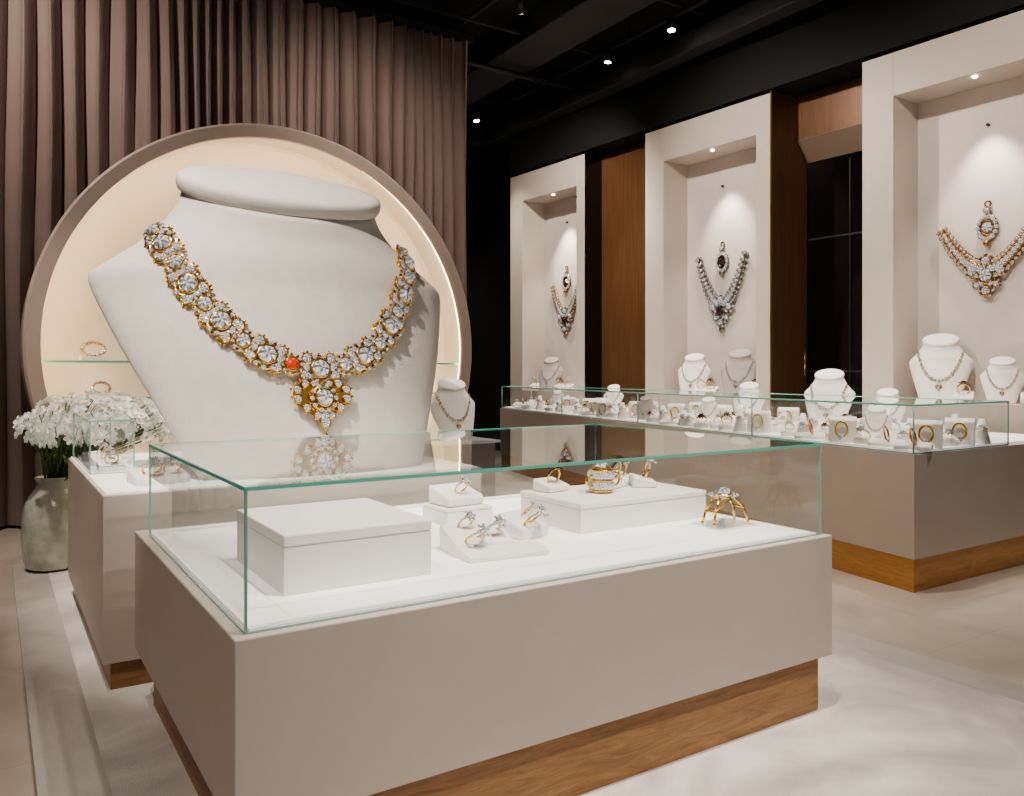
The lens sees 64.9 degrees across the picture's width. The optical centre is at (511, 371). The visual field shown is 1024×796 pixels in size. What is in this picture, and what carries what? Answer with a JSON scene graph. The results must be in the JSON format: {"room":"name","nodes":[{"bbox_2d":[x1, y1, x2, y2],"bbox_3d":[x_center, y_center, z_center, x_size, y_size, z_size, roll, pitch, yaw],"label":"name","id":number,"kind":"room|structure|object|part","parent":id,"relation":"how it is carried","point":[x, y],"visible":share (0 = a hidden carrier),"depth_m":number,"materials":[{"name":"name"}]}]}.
{"room":"shop","nodes":[
{"label":"shop","id":0,"kind":"room"},
{"bbox_2d":[3,0,464,526],"bbox_3d":[-4.125,-1.550,8.438,8.250,6.100,0.150,0,0,-33],"label":"wall","id":1,"kind":"structure","parent":0,"point":[379,5],"depth_m":10.16,"materials":[{"name":"black paint"}]},
{"bbox_2d":[0,471,1023,795],"bbox_3d":[-0.462,1.550,6.968,13.200,0.100,18.200,0,0,-33],"label":"floor","id":2,"kind":"structure","parent":0,"point":[976,623],"depth_m":4.79,"materials":[{"name":"tile"}]},
{"bbox_2d":[20,123,471,454],"bbox_3d":[-2.310,-0.394,7.743,4.110,3.788,0.610,0,0,-33],"label":"display niche","id":3,"kind":"object","parent":2,"relation":"on","point":[61,311],"visible":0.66,"depth_m":7.29,"materials":[{"name":"beige paint"}]},
{"bbox_2d":[79,340,106,360],"bbox_3d":[-3.576,-0.182,6.882,0.206,0.177,0.160,0,0,-33],"label":"bracelet","id":4,"kind":"object","parent":3,"relation":"on","point":[92,357],"visible":0.99,"depth_m":6.85,"materials":[{"name":"gold metal"}]},
{"bbox_2d":[90,381,111,396],"bbox_3d":[-3.525,0.146,6.915,0.165,0.142,0.128,0,0,-33],"label":"bracelet","id":5,"kind":"object","parent":3,"relation":"on","point":[97,382],"visible":0.72,"depth_m":6.91,"materials":[{"name":"gold metal"}]},
{"bbox_2d":[12,566,1023,795],"bbox_3d":[-0.368,1.488,4.468,3.960,0.021,6.500,0,0,-33],"label":"rug","id":6,"kind":"object","parent":2,"relation":"on","point":[889,720],"visible":0.17,"depth_m":3.29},
{"bbox_2d":[13,390,172,571],"bbox_3d":[-3.137,0.808,6.120,1.112,1.338,0.916,0,0,-33],"label":"flower vase","id":7,"kind":"object","parent":6,"relation":"on","point":[44,519],"visible":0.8,"depth_m":5.93,"materials":[{"name":"white plant"}]},
{"bbox_2d":[68,411,480,689],"bbox_3d":[-1.565,0.871,5.080,2.024,1.214,1.970,0,0,-33],"label":"display case","id":8,"kind":"object","parent":6,"relation":"on","point":[105,511],"visible":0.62,"depth_m":4.06,"materials":[{"name":"brown wood"}]},
{"bbox_2d":[91,442,125,471],"bbox_3d":[-2.460,0.501,4.851,0.180,0.120,0.754,0,0,-33],"label":"ring assortment","id":9,"kind":"object","parent":8,"relation":"on","point":[104,462],"visible":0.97,"depth_m":4.60,"materials":[{"name":"white"}]},
{"bbox_2d":[127,457,189,485],"bbox_3d":[-1.798,0.491,4.101,0.260,0.140,0.200,0,0,-39],"label":"cushion","id":10,"kind":"object","parent":8,"relation":"on","point":[137,476],"visible":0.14,"depth_m":4.01,"materials":[{"name":"white fabric"}]},
{"bbox_2d":[88,166,439,479],"bbox_3d":[-1.330,-0.383,4.905,2.190,1.888,1.220,0,0,-33],"label":"bust","id":11,"kind":"object","parent":8,"relation":"on","point":[307,263],"visible":0.78,"depth_m":4.61,"materials":[{"name":"fabric"}]},
{"bbox_2d":[143,222,415,435],"bbox_3d":[-1.213,-0.250,4.724,1.660,1.217,0.737,0,0,-33],"label":"necklace","id":12,"kind":"object","parent":11,"relation":"on","point":[324,398],"visible":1,"depth_m":4.44,"materials":[{"name":"gold metal"}]},
{"bbox_2d":[135,424,831,795],"bbox_3d":[-0.146,0.895,3.575,2.552,1.165,1.760,0,0,-33],"label":"display case","id":13,"kind":"object","parent":6,"relation":"on","point":[597,660],"visible":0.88,"depth_m":2.78,"materials":[{"name":"brown wood"}]},
{"bbox_2d":[237,498,431,595],"bbox_3d":[-0.657,0.611,2.922,0.525,0.192,0.580,0,0,-33],"label":"display riser","id":14,"kind":"object","parent":13,"relation":"on","point":[294,549],"visible":1,"depth_m":2.72,"materials":[{"name":"white"}]},
{"bbox_2d":[423,502,492,524],"bbox_3d":[-0.261,0.668,3.852,0.250,0.077,0.250,0,0,-33],"label":"display riser","id":15,"kind":"object","parent":13,"relation":"on","point":[439,514],"visible":0.67,"depth_m":3.77,"materials":[{"name":"white"}]},
{"bbox_2d":[429,476,482,507],"bbox_3d":[-0.267,0.561,3.852,0.200,0.135,0.184,0,0,-39],"label":"cushion","id":16,"kind":"object","parent":15,"relation":"on","point":[458,494],"visible":1,"depth_m":3.81,"materials":[{"name":"white fabric"}]},
{"bbox_2d":[440,511,548,562],"bbox_3d":[-0.078,0.631,3.179,0.353,0.153,0.301,0,0,-27],"label":"tray","id":17,"kind":"object","parent":13,"relation":"on","point":[478,541],"visible":1,"depth_m":3.12,"materials":[{"name":"white"}]},
{"bbox_2d":[496,500,548,539],"bbox_3d":[0.065,0.633,3.465,0.226,0.148,0.170,0,0,40],"label":"cushion","id":18,"kind":"object","parent":13,"relation":"on","point":[521,525],"visible":0.99,"depth_m":3.43,"materials":[{"name":"white fabric"}]},
{"bbox_2d":[520,482,705,533],"bbox_3d":[0.493,0.641,3.917,0.773,0.132,0.480,0,0,-33],"label":"display riser","id":19,"kind":"object","parent":13,"relation":"on","point":[579,510],"visible":0.79,"depth_m":3.72,"materials":[{"name":"white"}]},
{"bbox_2d":[533,467,569,492],"bbox_3d":[0.191,0.507,3.900,0.140,0.133,0.120,0,0,-44],"label":"cushion","id":20,"kind":"object","parent":19,"relation":"on","point":[547,484],"visible":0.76,"depth_m":3.87,"materials":[{"name":"white fabric"}]},
{"bbox_2d":[585,463,620,492],"bbox_3d":[0.435,0.498,3.844,0.166,0.141,0.141,0,0,7],"label":"bracelet","id":21,"kind":"object","parent":19,"relation":"on","point":[600,476],"visible":0.99,"depth_m":3.80,"materials":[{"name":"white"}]},
{"bbox_2d":[611,461,628,488],"bbox_3d":[0.509,0.494,4.039,0.135,0.159,0.140,0,0,34],"label":"cushion","id":22,"kind":"object","parent":19,"relation":"on","point":[623,482],"visible":0.41,"depth_m":4.02,"materials":[{"name":"white fabric"}]},
{"bbox_2d":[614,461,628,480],"bbox_3d":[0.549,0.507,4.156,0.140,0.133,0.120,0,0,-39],"label":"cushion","id":23,"kind":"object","parent":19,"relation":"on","point":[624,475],"visible":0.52,"depth_m":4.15,"materials":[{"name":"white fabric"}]},
{"bbox_2d":[629,459,656,487],"bbox_3d":[0.662,0.501,4.060,0.128,0.146,0.140,0,0,0],"label":"cushion","id":24,"kind":"object","parent":19,"relation":"on","point":[636,481],"visible":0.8,"depth_m":4.00,"materials":[{"name":"white fabric"}]},
{"bbox_2d":[688,487,758,530],"bbox_3d":[0.979,0.621,3.732,0.260,0.172,0.200,0,0,-33],"label":"ring","id":25,"kind":"object","parent":13,"relation":"on","point":[725,523],"visible":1,"depth_m":3.71,"materials":[{"name":"gold metal"}]},
{"bbox_2d":[481,472,494,496],"bbox_3d":[-0.479,1.019,6.719,0.560,0.918,0.560,0,0,-33],"label":"pedestal","id":26,"kind":"object","parent":6,"relation":"on","point":[487,478],"visible":0.02,"depth_m":6.61,"materials":[{"name":"beige paint"}]},
{"bbox_2d":[430,378,474,430],"bbox_3d":[-0.488,0.304,6.724,0.426,0.510,0.264,0,0,-27],"label":"bust","id":27,"kind":"object","parent":26,"relation":"on","point":[452,408],"visible":0.97,"depth_m":6.67,"materials":[{"name":"white"}]},
{"bbox_2d":[510,154,584,406],"bbox_3d":[0.832,-0.900,13.138,0.699,4.800,1.954,0,0,-36],"label":"wall display alcove","id":28,"kind":"object","parent":2,"relation":"on","point":[542,200],"visible":0.57,"depth_m":13.47,"materials":[{"name":"paint"}]},
{"bbox_3d":[0.873,0.900,13.081,0.780,1.200,1.370,0,0,-33],"label":"sill","id":29,"kind":"part","parent":28,"relation":"part of","materials":[{"name":"white"}]},
{"bbox_2d":[528,377,573,390],"bbox_3d":[0.626,0.191,13.064,0.183,0.216,1.058,0,0,-36],"label":"ring assortment","id":30,"kind":"object","parent":28,"relation":"on","point":[532,378],"visible":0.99,"depth_m":12.85,"materials":[{"name":"white"}]},
{"bbox_2d":[539,357,563,390],"bbox_3d":[0.622,0.023,13.189,0.460,0.551,0.285,0,0,33],"label":"bust","id":31,"kind":"object","parent":28,"relation":"on","point":[551,369],"visible":0.98,"depth_m":13.13,"materials":[{"name":"grey fabric"}]},
{"bbox_3d":[1.062,-1.275,13.204,0.250,3.150,1.387,0,0,-36],"label":"panel","id":32,"kind":"part","parent":28,"relation":"part of","materials":[{"name":"paint"}]},
{"bbox_2d":[550,285,575,334],"bbox_3d":[0.881,-1.026,13.176,0.143,0.858,0.784,0,0,-36],"label":"necklace","id":33,"kind":"object","parent":28,"relation":"attached to","point":[564,315],"visible":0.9,"depth_m":13.14,"materials":[{"name":"white"}]},
{"bbox_2d":[561,266,570,293],"bbox_3d":[0.882,-1.511,13.177,0.074,0.462,0.218,0,0,-38],"label":"pendant","id":34,"kind":"object","parent":28,"relation":"attached to","point":[566,280],"visible":1,"depth_m":13.16,"materials":[{"name":"white metal"}]},
{"bbox_2d":[500,386,1023,592],"bbox_3d":[1.657,0.860,9.256,2.355,1.279,7.544,0,0,-33],"label":"display case","id":35,"kind":"object","parent":2,"relation":"on","point":[913,521],"depth_m":6.04,"materials":[{"name":"brown wood"}]},
{"bbox_2d":[551,390,563,403],"bbox_3d":[0.635,0.395,11.279,0.238,0.286,0.148,0,0,33],"label":"bust","id":36,"kind":"object","parent":35,"relation":"on","point":[557,394],"visible":0.55,"depth_m":11.27,"materials":[{"name":"white"}]},
{"bbox_2d":[604,384,623,405],"bbox_3d":[1.394,0.354,11.135,0.307,0.368,0.190,0,0,33],"label":"bust","id":37,"kind":"object","parent":35,"relation":"on","point":[615,397],"visible":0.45,"depth_m":11.09,"materials":[{"name":"white"}]},
{"bbox_2d":[636,396,654,419],"bbox_3d":[1.507,0.405,9.148,0.221,0.265,0.137,0,0,33],"label":"bust","id":38,"kind":"object","parent":35,"relation":"on","point":[645,405],"visible":0.99,"depth_m":9.12,"materials":[{"name":"grey fabric"}]},
{"bbox_2d":[698,397,719,419],"bbox_3d":[1.997,0.395,8.206,0.238,0.286,0.148,0,0,33],"label":"bust","id":39,"kind":"object","parent":35,"relation":"on","point":[708,406],"visible":0.71,"depth_m":8.18,"materials":[{"name":"white"}]},
{"bbox_2d":[733,382,764,413],"bbox_3d":[2.624,0.324,8.951,0.358,0.429,0.222,0,0,33],"label":"bust","id":40,"kind":"object","parent":35,"relation":"on","point":[748,387],"visible":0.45,"depth_m":8.92,"materials":[{"name":"white"}]},
{"bbox_2d":[512,395,990,450],"bbox_3d":[1.835,0.433,9.155,1.167,0.212,7.536,0,0,-22],"label":"jewelry assortment","id":41,"kind":"object","parent":35,"relation":"on","point":[955,431],"visible":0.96,"depth_m":6.99,"materials":[{"name":"white"}]},
{"bbox_2d":[804,369,854,421],"bbox_3d":[3.092,0.252,7.878,0.477,0.572,0.295,0,0,33],"label":"bust","id":42,"kind":"object","parent":35,"relation":"on","point":[827,381],"visible":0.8,"depth_m":7.82,"materials":[{"name":"white"}]},
{"bbox_2d":[861,405,892,438],"bbox_3d":[2.838,0.400,6.280,0.230,0.276,0.142,0,0,33],"label":"bust","id":43,"kind":"object","parent":35,"relation":"on","point":[876,417],"visible":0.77,"depth_m":6.25,"materials":[{"name":"white"}]},
{"bbox_2d":[869,388,906,422],"bbox_3d":[3.498,0.344,7.516,0.324,0.388,0.200,0,0,33],"label":"bust","id":44,"kind":"object","parent":35,"relation":"on","point":[897,412],"visible":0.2,"depth_m":7.47,"materials":[{"name":"white"}]},
{"bbox_2d":[862,10,1023,433],"bbox_3d":[4.631,-0.900,7.965,0.699,4.800,2.079,0,0,-36],"label":"wall display alcove","id":45,"kind":"object","parent":2,"relation":"on","point":[931,160],"visible":0.61,"depth_m":8.26,"materials":[{"name":"paint"}]},
{"bbox_2d":[909,333,972,398],"bbox_3d":[4.321,-0.048,8.133,0.579,0.694,0.359,0,0,33],"label":"bust","id":46,"kind":"object","parent":45,"relation":"on","point":[937,369],"visible":0.98,"depth_m":8.06,"materials":[{"name":"white fabric"}]},
{"bbox_3d":[4.673,0.900,7.908,0.699,1.200,1.538,0,0,-36],"label":"sill","id":47,"kind":"part","parent":45,"relation":"part of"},
{"bbox_3d":[4.861,-1.275,8.030,0.250,3.150,1.512,0,0,-36],"label":"panel","id":48,"kind":"part","parent":45,"relation":"part of","materials":[{"name":"paint"}]},
{"bbox_2d":[936,226,1023,297],"bbox_3d":[4.699,-1.109,7.977,0.143,0.763,0.979,0,0,-36],"label":"necklace","id":49,"kind":"object","parent":45,"relation":"attached to","point":[983,269],"visible":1,"depth_m":7.95,"materials":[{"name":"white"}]},
{"bbox_2d":[975,200,998,246],"bbox_3d":[4.700,-1.471,7.977,0.074,0.462,0.218,0,0,-38],"label":"pendant","id":50,"kind":"object","parent":45,"relation":"attached to","point":[984,227],"visible":1,"depth_m":7.96,"materials":[{"name":"white metal"}]},
{"bbox_2d":[953,381,1023,404],"bbox_3d":[4.601,0.191,7.651,0.183,0.216,0.807,0,0,-36],"label":"ring assortment","id":51,"kind":"object","parent":45,"relation":"on","point":[970,395],"visible":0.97,"depth_m":7.85,"materials":[{"name":"white"}]},
{"bbox_2d":[980,356,1023,403],"bbox_3d":[4.670,0.074,7.678,0.375,0.449,0.232,0,0,33],"label":"bust","id":52,"kind":"object","parent":45,"relation":"on","point":[1002,380],"visible":0.99,"depth_m":7.63,"materials":[{"name":"white"}]},
{"bbox_2d":[391,0,719,123],"bbox_3d":[1.033,-4.380,9.902,5.500,0.440,12.500,0,0,-33],"label":"grid","id":53,"kind":"structure","parent":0,"point":[684,8],"depth_m":10.77,"materials":[{"name":"black metal"}]},
{"bbox_2d":[472,108,479,121],"bbox_3d":[-0.600,-4.279,13.435,0.110,0.222,0.142,0,0,-33],"label":"track spotlight","id":54,"kind":"object","parent":53,"relation":"hanging from","point":[475,112],"visible":1,"depth_m":13.40,"materials":[{"name":"black metal"}]},
{"bbox_2d":[515,0,525,14],"bbox_3d":[0.097,-4.376,9.585,0.110,0.228,0.200,0,0,12],"label":"track spotlight","id":55,"kind":"object","parent":53,"relation":"hanging from","point":[520,5],"visible":1,"depth_m":9.56,"materials":[{"name":"black metal"}]},
{"bbox_2d":[604,46,612,63],"bbox_3d":[1.300,-4.280,10.871,0.117,0.220,0.129,0,0,-33],"label":"track spotlight","id":56,"kind":"object","parent":53,"relation":"hanging from","point":[608,54],"visible":1,"depth_m":10.83,"materials":[{"name":"black metal"}]},
{"bbox_2d":[667,13,675,32],"bbox_3d":[1.951,-4.280,9.867,0.124,0.220,0.124,0,0,-33],"label":"track spotlight","id":57,"kind":"object","parent":53,"relation":"hanging from","point":[671,21],"visible":1,"depth_m":9.83,"materials":[{"name":"black metal"}]},
{"bbox_2d":[382,0,730,124],"bbox_3d":[-0.462,-4.650,6.968,13.200,0.100,18.200,0,0,-33],"label":"ceiling","id":58,"kind":"structure","parent":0,"point":[503,12],"depth_m":10.82,"materials":[{"name":"black metal"}]},
{"bbox_2d":[466,0,823,159],"bbox_3d":[1.245,-4.295,11.231,3.700,0.590,11.500,0,0,-33],"label":"ceiling","id":59,"kind":"structure","parent":0,"point":[556,27],"depth_m":10.60,"materials":[{"name":"black paint"}]},
{"bbox_2d":[466,0,1023,428],"bbox_3d":[3.663,-1.550,9.493,0.948,6.100,18.040,0,0,-36],"label":"wall","id":60,"kind":"structure","parent":0,"point":[824,44],"depth_m":10.79,"materials":[{"name":"black paint"}]},
{"bbox_2d":[585,141,644,404],"bbox_3d":[1.706,-0.910,11.873,1.312,4.820,0.334,0,0,40],"label":"wall panel","id":61,"kind":"object","parent":60,"relation":"attached to","point":[614,180],"visible":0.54,"depth_m":12.07,"materials":[{"name":"brown wood"}]},
{"bbox_3d":[1.235,-0.910,12.243,0.311,4.820,0.023,0,0,-33],"label":"panel","id":62,"kind":"part","parent":61,"relation":"part of","materials":[{"name":"black glass"}]},
{"bbox_2d":[645,93,769,412],"bbox_3d":[2.742,-0.900,10.537,0.699,4.800,2.077,0,0,-36],"label":"wall display alcove","id":63,"kind":"object","parent":60,"relation":"attached to","point":[688,212],"visible":0.49,"depth_m":10.76,"materials":[{"name":"paint"}]},
{"bbox_2d":[678,353,710,390],"bbox_3d":[2.417,0.023,10.742,0.460,0.551,0.285,0,0,33],"label":"bust","id":64,"kind":"object","parent":63,"relation":"on","point":[694,367],"visible":0.98,"depth_m":10.69,"materials":[{"name":"white"}]},
{"bbox_3d":[2.783,0.900,10.480,0.699,1.200,1.536,0,0,-36],"label":"sill","id":65,"kind":"part","parent":63,"relation":"part of","materials":[{"name":"white"}]},
{"bbox_3d":[2.972,-1.275,10.603,0.250,3.150,1.510,0,0,-36],"label":"panel","id":66,"kind":"part","parent":63,"relation":"part of","materials":[{"name":"paint"}]},
{"bbox_2d":[695,250,748,332],"bbox_3d":[2.760,-1.031,10.617,0.143,1.048,0.884,0,0,-36],"label":"necklace","id":67,"kind":"object","parent":63,"relation":"attached to","point":[718,305],"visible":1,"depth_m":10.57,"materials":[{"name":"white metal"}]},
{"bbox_2d":[715,241,728,275],"bbox_3d":[2.761,-1.491,10.617,0.074,0.462,0.218,0,0,-38],"label":"pendant","id":68,"kind":"object","parent":63,"relation":"attached to","point":[722,258],"visible":1,"depth_m":10.60,"materials":[{"name":"white metal"}]},
{"bbox_2d":[694,378,755,391],"bbox_3d":[2.731,0.191,10.198,0.183,0.216,1.058,0,0,-36],"label":"ring assortment","id":69,"kind":"object","parent":63,"relation":"on","point":[714,388],"visible":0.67,"depth_m":10.43,"materials":[{"name":"white"}]},
{"bbox_2d":[721,349,755,391],"bbox_3d":[2.852,0.003,10.140,0.494,0.592,0.306,0,0,33],"label":"bust","id":70,"kind":"object","parent":63,"relation":"on","point":[740,367],"visible":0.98,"depth_m":10.09,"materials":[{"name":"grey fabric"}]},
{"bbox_2d":[770,77,861,417],"bbox_3d":[3.676,-0.910,9.244,0.762,4.820,1.144,0,0,-33],"label":"wall panel","id":71,"kind":"object","parent":60,"relation":"attached to","point":[816,137],"depth_m":9.59,"materials":[{"name":"brown wood"}]},
{"bbox_3d":[3.326,-0.910,9.686,0.656,4.820,0.023,0,0,-33],"label":"panel","id":72,"kind":"part","parent":71,"relation":"part of","materials":[{"name":"brown wood"}]},
{"bbox_3d":[3.551,-0.100,9.770,0.024,0.300,0.024,0,0,-33],"label":"brass door handle","id":73,"kind":"part","parent":71,"relation":"part of","materials":[{"name":"gold metal"}]},
{"bbox_3d":[3.957,-0.910,9.413,0.040,4.820,1.125,0,0,-36],"label":"panel","id":74,"kind":"part","parent":71,"relation":"part of","materials":[{"name":"black glass"}]},
{"bbox_3d":[-5.918,-1.550,3.435,0.200,6.100,18.200,0,0,-33],"label":"wall","id":75,"kind":"structure","parent":0,"visible":0},
{"bbox_2d":[0,0,467,526],"bbox_3d":[-3.969,-1.390,8.211,8.159,5.720,0.240,0,0,-33],"label":"curtain","id":76,"kind":"object","parent":75,"relation":"hanging from","point":[86,85],"visible":0.33,"depth_m":8.50,"materials":[{"name":"brown fabric"}]}
]}

